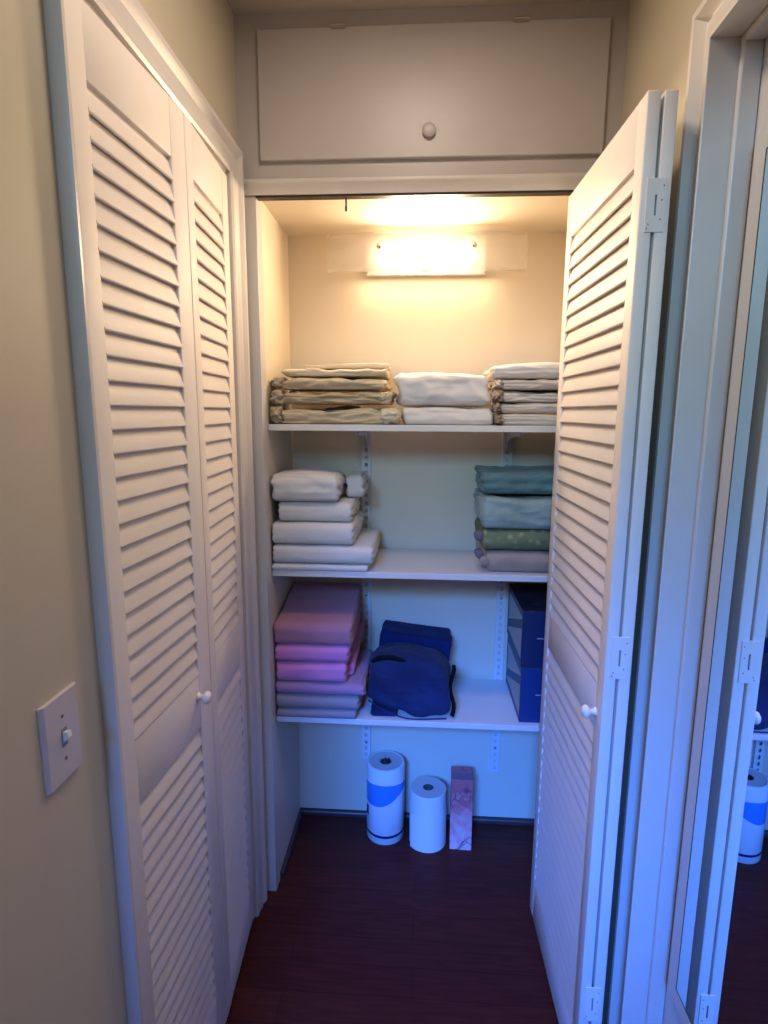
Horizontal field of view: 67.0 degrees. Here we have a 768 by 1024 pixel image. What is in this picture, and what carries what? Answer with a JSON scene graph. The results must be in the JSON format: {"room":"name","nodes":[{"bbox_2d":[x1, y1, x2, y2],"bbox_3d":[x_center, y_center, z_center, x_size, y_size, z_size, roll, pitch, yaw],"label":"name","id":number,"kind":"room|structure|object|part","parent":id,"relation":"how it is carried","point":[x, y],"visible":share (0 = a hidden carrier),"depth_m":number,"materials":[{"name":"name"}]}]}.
{"room":"hallway","nodes":[
{"label":"hallway","id":0,"kind":"room"},
{"bbox_2d":[0,0,237,1023],"bbox_3d":[-0.443,0.052,1.240,0.100,2.410,1.664,1,10,4],"label":"wall","id":1,"kind":"structure","parent":0,"point":[61,958],"depth_m":0.72,"materials":[{"name":"beige paint"}]},
{"bbox_2d":[36,682,82,795],"bbox_3d":[-0.419,0.295,0.762,0.015,0.116,0.077,1,10,4],"label":"light switch","id":2,"kind":"object","parent":1,"relation":"attached to","point":[58,718],"visible":1,"depth_m":0.75,"materials":[{"name":"grey plastic"}]},
{"bbox_2d":[43,0,266,1023],"bbox_3d":[-0.385,0.211,1.232,0.021,2.100,0.757,1,10,4],"label":"trim","id":3,"kind":"structure","parent":1,"relation":"attached to","point":[128,20],"depth_m":0.92,"materials":[{"name":"white paint"}]},
{"bbox_2d":[64,0,253,1023],"bbox_3d":[-0.386,0.250,1.213,0.069,1.995,0.643,1,10,4],"label":"bifold door","id":4,"kind":"structure","parent":1,"relation":"in","point":[160,321],"depth_m":1.06,"materials":[{"name":"white paint"}]},
{"bbox_3d":[-0.369,0.381,1.191,0.028,0.027,0.027,1,10,4],"label":"knob","id":5,"kind":"part","parent":4,"relation":"part of","materials":[{"name":"white paint"}]},
{"bbox_3d":[-0.387,0.220,1.384,0.026,1.995,0.295,0,10,0],"label":"panel","id":6,"kind":"part","parent":4,"relation":"part of","materials":[{"name":"white paint"}]},
{"bbox_2d":[83,0,254,918],"bbox_3d":[-0.447,0.253,1.218,0.101,2.023,0.653,1,10,4],"label":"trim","id":7,"kind":"structure","parent":1,"relation":"attached to","point":[85,1],"depth_m":1.30,"materials":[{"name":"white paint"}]},
{"bbox_2d":[256,198,299,870],"bbox_3d":[-0.339,0.156,1.813,0.041,2.012,0.357,1,10,4],"label":"wall","id":8,"kind":"structure","parent":0,"point":[274,238],"depth_m":1.76,"materials":[{"name":"beige paint"}]},
{"bbox_2d":[244,196,279,890],"bbox_3d":[-0.348,0.187,1.657,0.042,2.004,0.049,1,10,4],"label":"trim","id":9,"kind":"structure","parent":8,"relation":"attached to","point":[253,224],"depth_m":1.61,"materials":[{"name":"white paint"}]},
{"bbox_2d":[280,810,302,877],"bbox_3d":[-0.315,1.135,1.998,0.014,0.020,0.294,1,10,4],"label":"baseboard","id":10,"kind":"structure","parent":8,"relation":"attached to","point":[285,864],"depth_m":1.97,"materials":[{"name":"grey wood"}]},
{"bbox_2d":[225,815,558,1023],"bbox_3d":[-0.958,1.497,0.175,3.515,0.080,4.314,1,10,4],"label":"floor","id":11,"kind":"structure","parent":0,"point":[356,929],"depth_m":1.64,"materials":[{"name":"brown wood"}]},
{"bbox_2d":[367,750,404,844],"bbox_3d":[0.005,0.993,2.034,0.132,0.291,0.132,1,10,4],"label":"paper towel roll","id":12,"kind":"object","parent":11,"relation":"on","point":[385,768],"visible":1,"depth_m":1.98,"materials":[{"name":"white paper"}]},
{"bbox_2d":[409,776,445,852],"bbox_3d":[0.152,1.043,2.008,0.126,0.203,0.132,1,10,4],"label":"paper towel roll","id":13,"kind":"object","parent":11,"relation":"on","point":[427,830],"visible":1,"depth_m":1.96,"materials":[{"name":"white paper"}]},
{"bbox_2d":[449,766,472,850],"bbox_3d":[0.264,1.016,1.991,0.073,0.263,0.075,1,10,6],"label":"floral box","id":14,"kind":"object","parent":11,"relation":"on","point":[461,790],"visible":1,"depth_m":1.96,"materials":[{"name":"pink"}]},
{"bbox_2d":[262,196,569,235],"bbox_3d":[0.113,-0.850,1.625,0.933,0.040,0.329,1,10,4],"label":"ceiling","id":15,"kind":"structure","parent":0,"point":[524,213],"depth_m":1.63,"materials":[{"name":"beige paint"}]},
{"bbox_2d":[226,0,626,14],"bbox_3d":[-1.071,-1.710,-0.472,3.265,1.640,3.715,1,10,4],"label":"ceiling","id":16,"kind":"structure","parent":0,"point":[238,7],"depth_m":1.36,"materials":[{"name":"paint"}]},
{"bbox_2d":[288,232,566,818],"bbox_3d":[0.133,0.103,1.986,0.977,2.062,0.060,1,10,4],"label":"wall","id":17,"kind":"structure","parent":0,"point":[423,484],"depth_m":1.90,"materials":[{"name":"beige paint"}]},
{"bbox_2d":[362,431,370,758],"bbox_3d":[-0.061,0.311,1.997,0.030,1.174,0.013,1,10,4],"label":"shelf standard","id":18,"kind":"object","parent":17,"relation":"attached to","point":[364,462],"visible":0.58,"depth_m":1.99,"materials":[{"name":"white metal"}]},
{"bbox_2d":[356,431,367,448],"bbox_3d":[-0.066,-0.218,1.768,0.008,0.066,0.262,1,10,4],"label":"shelf bracket","id":19,"kind":"object","parent":18,"relation":"attached to","point":[364,434],"visible":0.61,"depth_m":1.83,"materials":[{"name":"white metal"}]},
{"bbox_2d":[276,676,539,731],"bbox_3d":[0.118,0.611,1.881,0.872,0.018,0.297,1,10,4],"label":"wall shelf","id":20,"kind":"object","parent":17,"relation":"attached to","point":[482,704],"visible":0.25,"depth_m":1.77,"materials":[{"name":"white laminate"}]},
{"bbox_2d":[277,706,357,718],"bbox_3d":[-0.196,0.586,1.874,0.248,0.030,0.277,1,10,4],"label":"folded towel","id":21,"kind":"object","parent":20,"relation":"on","point":[308,712],"visible":0.3,"depth_m":1.74,"materials":[{"name":"grey fabric"}]},
{"bbox_2d":[276,692,362,708],"bbox_3d":[-0.190,0.548,1.866,0.262,0.045,0.280,1,10,4],"label":"folded towel","id":22,"kind":"object","parent":21,"relation":"on","point":[285,699],"visible":0.3,"depth_m":1.73,"materials":[{"name":"grey fabric"}]},
{"bbox_2d":[275,649,372,694],"bbox_3d":[-0.183,0.505,1.864,0.274,0.039,0.292,1,10,4],"label":"folded towel","id":23,"kind":"object","parent":22,"relation":"on","point":[355,684],"visible":0.51,"depth_m":1.73,"materials":[{"name":"fabric"}]},
{"bbox_2d":[276,645,359,681],"bbox_3d":[-0.201,0.455,1.846,0.251,0.062,0.274,1,10,4],"label":"folded towel","id":24,"kind":"object","parent":23,"relation":"on","point":[286,669],"visible":0.42,"depth_m":1.72,"materials":[{"name":"fabric"}]},
{"bbox_2d":[275,619,364,661],"bbox_3d":[-0.195,0.399,1.837,0.252,0.055,0.271,1,10,4],"label":"folded towel","id":25,"kind":"object","parent":24,"relation":"on","point":[284,651],"visible":0.4,"depth_m":1.71,"materials":[{"name":"fabric"}]},
{"bbox_2d":[274,582,361,644],"bbox_3d":[-0.198,0.315,1.837,0.244,0.109,0.304,1,10,4],"label":"folded towel","id":26,"kind":"object","parent":25,"relation":"on","point":[312,613],"visible":1,"depth_m":1.75,"materials":[{"name":"pink fabric"}]},
{"bbox_2d":[370,700,396,715],"bbox_3d":[0.004,0.599,1.844,0.083,0.016,0.177,1,10,4],"label":"folded cloth","id":27,"kind":"object","parent":20,"relation":"on","point":[375,711],"visible":0.37,"depth_m":1.77,"materials":[{"name":"blue fabric"}]},
{"bbox_2d":[367,642,455,719],"bbox_3d":[0.086,0.512,1.805,0.277,0.200,0.173,1,10,4],"label":"cloth bag","id":28,"kind":"object","parent":20,"relation":"on","point":[414,679],"visible":1,"depth_m":1.73,"materials":[{"name":"blue fabric"}]},
{"bbox_3d":[0.021,0.459,1.739,0.123,0.073,0.023,1,10,4],"label":"handle","id":29,"kind":"part","parent":28,"relation":"part of","materials":[{"name":"blue fabric"}]},
{"bbox_2d":[379,620,451,661],"bbox_3d":[0.104,0.453,1.947,0.247,0.155,0.134,1,10,3],"label":"folded blanket","id":30,"kind":"object","parent":28,"relation":"on","point":[438,638],"visible":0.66,"depth_m":1.89,"materials":[{"name":"blue fabric"}]},
{"bbox_2d":[506,636,542,722],"bbox_3d":[0.478,0.520,1.850,0.134,0.176,0.278,1,10,4],"label":"storage box","id":31,"kind":"object","parent":20,"relation":"on","point":[524,684],"visible":0.42,"depth_m":1.73,"materials":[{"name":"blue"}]},
{"bbox_2d":[507,583,546,667],"bbox_3d":[0.476,0.348,1.821,0.134,0.172,0.278,1,10,4],"label":"storage box","id":32,"kind":"object","parent":31,"relation":"on","point":[526,602],"visible":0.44,"depth_m":1.71,"materials":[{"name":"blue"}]},
{"bbox_3d":[0.476,0.265,1.806,0.134,0.003,0.278,1,10,4],"label":"lid","id":33,"kind":"part","parent":32,"relation":"part of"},
{"bbox_3d":[0.479,0.435,1.836,0.134,0.003,0.278,1,10,4],"label":"lid","id":34,"kind":"part","parent":31,"relation":"part of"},
{"bbox_2d":[272,548,547,581],"bbox_3d":[0.120,0.159,1.803,0.872,0.018,0.297,1,10,4],"label":"wall shelf","id":35,"kind":"object","parent":17,"relation":"attached to","point":[427,564],"visible":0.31,"depth_m":1.69,"materials":[{"name":"white laminate"}]},
{"bbox_2d":[272,562,369,571],"bbox_3d":[-0.176,0.139,1.798,0.284,0.021,0.274,1,10,4],"label":"folded towel","id":36,"kind":"object","parent":35,"relation":"on","point":[297,566],"visible":0.3,"depth_m":1.67,"materials":[{"name":"white fabric"}]},
{"bbox_2d":[273,528,379,563],"bbox_3d":[-0.168,0.099,1.800,0.300,0.055,0.298,1,10,4],"label":"folded towel","id":37,"kind":"object","parent":36,"relation":"on","point":[364,549],"visible":0.66,"depth_m":1.66,"materials":[{"name":"white fabric"}]},
{"bbox_2d":[272,510,363,544],"bbox_3d":[-0.194,0.042,1.776,0.246,0.063,0.271,1,10,4],"label":"folded towel","id":38,"kind":"object","parent":37,"relation":"on","point":[291,532],"visible":0.73,"depth_m":1.65,"materials":[{"name":"white fabric"}]},
{"bbox_2d":[278,493,359,521],"bbox_3d":[-0.191,-0.018,1.761,0.222,0.058,0.236,1,10,4],"label":"folded towel","id":39,"kind":"object","parent":38,"relation":"on","point":[345,507],"visible":0.75,"depth_m":1.65,"materials":[{"name":"white fabric"}]},
{"bbox_2d":[271,467,347,501],"bbox_3d":[-0.219,-0.086,1.725,0.207,0.086,0.216,1,10,4],"label":"folded towel","id":40,"kind":"object","parent":39,"relation":"on","point":[304,483],"visible":0.99,"depth_m":1.63,"materials":[{"name":"white fabric"}]},
{"bbox_2d":[345,471,368,496],"bbox_3d":[-0.084,-0.089,1.795,0.062,0.068,0.153,1,10,4],"label":"folded washcloth","id":41,"kind":"object","parent":39,"relation":"on","point":[356,482],"visible":1,"depth_m":1.73,"materials":[{"name":"white fabric"}]},
{"bbox_2d":[474,540,548,571],"bbox_3d":[0.404,0.124,1.773,0.272,0.064,0.266,1,10,4],"label":"folded blanket","id":42,"kind":"object","parent":35,"relation":"on","point":[493,560],"visible":0.54,"depth_m":1.65,"materials":[{"name":"beige fabric"}]},
{"bbox_2d":[473,517,549,550],"bbox_3d":[0.403,0.061,1.763,0.279,0.062,0.271,1,10,4],"label":"folded blanket","id":43,"kind":"object","parent":42,"relation":"on","point":[490,538],"visible":0.56,"depth_m":1.64,"materials":[{"name":"green fabric"}]},
{"bbox_2d":[473,487,551,528],"bbox_3d":[0.407,-0.018,1.748,0.266,0.097,0.275,1,10,4],"label":"quilt","id":44,"kind":"object","parent":43,"relation":"on","point":[494,510],"visible":0.64,"depth_m":1.63,"materials":[{"name":"blue fabric"}]},
{"bbox_2d":[474,465,553,493],"bbox_3d":[0.408,-0.102,1.743,0.254,0.065,0.251,1,10,4],"label":"quilt","id":45,"kind":"object","parent":44,"relation":"on","point":[512,479],"visible":0.81,"depth_m":1.63,"materials":[{"name":"teal fabric"}]},
{"bbox_2d":[268,423,555,432],"bbox_3d":[0.122,-0.254,1.731,0.872,0.018,0.297,1,10,4],"label":"wall shelf","id":46,"kind":"object","parent":17,"relation":"attached to","point":[402,427],"visible":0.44,"depth_m":1.59,"materials":[{"name":"white laminate"}]},
{"bbox_2d":[269,405,400,424],"bbox_3d":[-0.134,-0.289,1.718,0.379,0.054,0.284,1,10,4],"label":"sheet","id":47,"kind":"object","parent":46,"relation":"on","point":[346,414],"visible":0.97,"depth_m":1.61,"materials":[{"name":"beige fabric"}]},
{"bbox_2d":[269,390,396,404],"bbox_3d":[-0.138,-0.337,1.720,0.364,0.042,0.281,1,10,4],"label":"sheet","id":48,"kind":"object","parent":47,"relation":"on","point":[279,397],"visible":1,"depth_m":1.61,"materials":[{"name":"beige fabric"}]},
{"bbox_2d":[271,377,391,391],"bbox_3d":[-0.147,-0.377,1.711,0.335,0.037,0.256,1,10,4],"label":"sheet","id":49,"kind":"object","parent":48,"relation":"on","point":[320,384],"visible":1,"depth_m":1.61,"materials":[{"name":"beige fabric"}]},
{"bbox_2d":[281,368,390,379],"bbox_3d":[-0.133,-0.409,1.719,0.303,0.026,0.234,1,10,4],"label":"sheet","id":50,"kind":"object","parent":49,"relation":"on","point":[384,374],"visible":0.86,"depth_m":1.62,"materials":[{"name":"beige fabric"}]},
{"bbox_2d":[303,363,390,371],"bbox_3d":[-0.105,-0.433,1.744,0.255,0.017,0.188,1,10,4],"label":"sheet","id":51,"kind":"object","parent":50,"relation":"on","point":[353,366],"visible":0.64,"depth_m":1.66,"materials":[{"name":"beige fabric"}]},
{"bbox_2d":[401,407,492,424],"bbox_3d":[0.181,-0.285,1.715,0.261,0.051,0.258,1,10,4],"label":"duvet","id":52,"kind":"object","parent":46,"relation":"on","point":[410,415],"visible":0.99,"depth_m":1.60,"materials":[{"name":"white fabric"}]},
{"bbox_2d":[393,372,490,406],"bbox_3d":[0.173,-0.358,1.701,0.285,0.095,0.269,1,10,4],"label":"duvet","id":53,"kind":"object","parent":52,"relation":"on","point":[434,389],"visible":1,"depth_m":1.58,"materials":[{"name":"white fabric"}]},
{"bbox_2d":[492,413,556,425],"bbox_3d":[0.421,-0.269,1.682,0.238,0.034,0.278,1,10,4],"label":"sheet","id":54,"kind":"object","parent":46,"relation":"on","point":[513,419],"visible":0.72,"depth_m":1.59,"materials":[{"name":"beige fabric"}]},
{"bbox_2d":[490,402,556,412],"bbox_3d":[0.422,-0.301,1.679,0.232,0.029,0.270,1,10,4],"label":"sheet","id":55,"kind":"object","parent":54,"relation":"on","point":[497,407],"visible":0.75,"depth_m":1.58,"materials":[{"name":"beige fabric"}]},
{"bbox_2d":[490,390,557,402],"bbox_3d":[0.423,-0.332,1.672,0.240,0.034,0.276,1,10,4],"label":"sheet","id":56,"kind":"object","parent":55,"relation":"on","point":[500,396],"visible":0.7,"depth_m":1.58,"materials":[{"name":"beige fabric"}]},
{"bbox_2d":[490,379,558,391],"bbox_3d":[0.424,-0.363,1.665,0.239,0.029,0.281,1,10,4],"label":"sheet","id":57,"kind":"object","parent":56,"relation":"on","point":[547,385],"visible":0.72,"depth_m":1.57,"materials":[{"name":"beige fabric"}]},
{"bbox_2d":[483,362,559,381],"bbox_3d":[0.418,-0.402,1.671,0.245,0.044,0.248,1,10,4],"label":"sheet","id":58,"kind":"object","parent":57,"relation":"on","point":[536,370],"visible":0.59,"depth_m":1.56,"materials":[{"name":"white fabric"}]},
{"bbox_2d":[300,807,533,825],"bbox_3d":[0.125,1.116,2.123,0.877,0.020,0.014,1,10,4],"label":"baseboard","id":59,"kind":"structure","parent":17,"relation":"attached to","point":[306,811],"depth_m":2.12,"materials":[{"name":"grey wood"}]},
{"bbox_2d":[366,237,486,275],"bbox_3d":[0.128,-0.780,1.757,0.604,0.114,0.090,1,10,4],"label":"wall light","id":60,"kind":"object","parent":17,"relation":"attached to","point":[461,256],"visible":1,"depth_m":1.78,"materials":[{"name":"white glass"}]},
{"bbox_3d":[-0.012,-0.796,1.754,0.019,0.019,0.070,1,10,4],"label":"knob","id":61,"kind":"part","parent":60,"relation":"part of","materials":[{"name":"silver metal"}]},
{"bbox_3d":[0.128,-0.786,1.762,0.120,0.027,0.027,1,10,4],"label":"bulb","id":62,"kind":"part","parent":60,"relation":"part of","materials":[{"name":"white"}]},
{"bbox_3d":[0.266,-0.792,1.736,0.019,0.019,0.070,1,10,4],"label":"knob","id":63,"kind":"part","parent":60,"relation":"part of","materials":[{"name":"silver metal"}]},
{"bbox_2d":[490,432,512,771],"bbox_3d":[0.396,0.334,1.971,0.030,1.204,0.013,1,10,4],"label":"shelf standard","id":64,"kind":"object","parent":17,"relation":"attached to","point":[498,599],"visible":0.55,"depth_m":1.98,"materials":[{"name":"white metal"}]},
{"bbox_2d":[506,432,523,449],"bbox_3d":[0.391,-0.211,1.739,0.008,0.066,0.262,1,10,4],"label":"shelf bracket","id":65,"kind":"object","parent":64,"relation":"attached to","point":[510,435],"visible":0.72,"depth_m":1.79,"materials":[{"name":"white metal"}]},
{"bbox_2d":[233,0,629,178],"bbox_3d":[0.102,-0.992,1.419,0.933,0.406,0.030,1,10,4],"label":"wall","id":66,"kind":"structure","parent":0,"point":[246,27],"depth_m":1.40,"materials":[{"name":"white paint"}]},
{"bbox_2d":[256,190,573,200],"bbox_3d":[0.103,-0.788,1.445,0.852,0.005,0.024,1,10,4],"label":"sliding track","id":67,"kind":"object","parent":66,"relation":"attached to","point":[553,192],"visible":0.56,"depth_m":1.44,"materials":[{"name":"grey metal"}]},
{"bbox_2d":[530,89,678,1023],"bbox_3d":[0.447,0.241,1.332,0.079,1.984,0.477,1,10,4],"label":"bifold door","id":68,"kind":"structure","parent":67,"relation":"hanging from","point":[618,212],"depth_m":1.19,"materials":[{"name":"white paint"}]},
{"bbox_3d":[0.408,0.398,1.157,0.028,0.027,0.027,1,10,4],"label":"knob","id":69,"kind":"part","parent":68,"relation":"part of","materials":[{"name":"white paint"}]},
{"bbox_3d":[0.475,0.250,1.334,0.022,1.969,0.475,1,10,4],"label":"panel","id":70,"kind":"part","parent":68,"relation":"part of","materials":[{"name":"white paint"}]},
{"bbox_2d":[244,172,587,196],"bbox_3d":[0.100,-0.806,1.426,0.933,0.037,0.019,1,10,4],"label":"trim","id":71,"kind":"structure","parent":66,"relation":"attached to","point":[536,181],"depth_m":1.42,"materials":[{"name":"white paint"}]},
{"bbox_2d":[257,16,610,161],"bbox_3d":[0.109,-1.012,1.386,0.832,0.299,0.026,1,10,4],"label":"upper cabinet","id":72,"kind":"object","parent":66,"relation":"attached to","point":[521,86],"visible":0.98,"depth_m":1.39,"materials":[{"name":"white paint"}]},
{"bbox_3d":[0.108,-0.919,1.396,0.033,0.033,0.013,1,10,4],"label":"knob","id":73,"kind":"part","parent":72,"relation":"part of","materials":[{"name":"white paint"}]},
{"bbox_2d":[602,0,702,1023],"bbox_3d":[0.517,-0.490,-0.111,0.100,3.950,4.014,1,10,4],"label":"wall","id":74,"kind":"structure","parent":0,"point":[659,31],"depth_m":1.19,"materials":[{"name":"beige paint"}]},
{"bbox_2d":[607,0,735,1023],"bbox_3d":[0.488,0.303,0.662,0.029,2.123,0.978,1,10,4],"label":"trim","id":75,"kind":"structure","parent":74,"relation":"attached to","point":[709,13],"depth_m":1.07,"materials":[{"name":"white paint"}]},
{"bbox_2d":[621,0,767,1023],"bbox_3d":[0.538,0.340,0.665,0.128,2.049,0.830,1,10,4],"label":"trim","id":76,"kind":"structure","parent":74,"relation":"attached to","point":[736,44],"depth_m":1.01,"materials":[{"name":"white paint"}]},
{"bbox_2d":[662,37,767,1023],"bbox_3d":[0.561,0.343,0.664,0.051,2.027,0.814,1,10,4],"label":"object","id":77,"kind":"structure","parent":74,"relation":"in","point":[717,973],"depth_m":0.91,"materials":[{"name":"white paint"}]}
]}

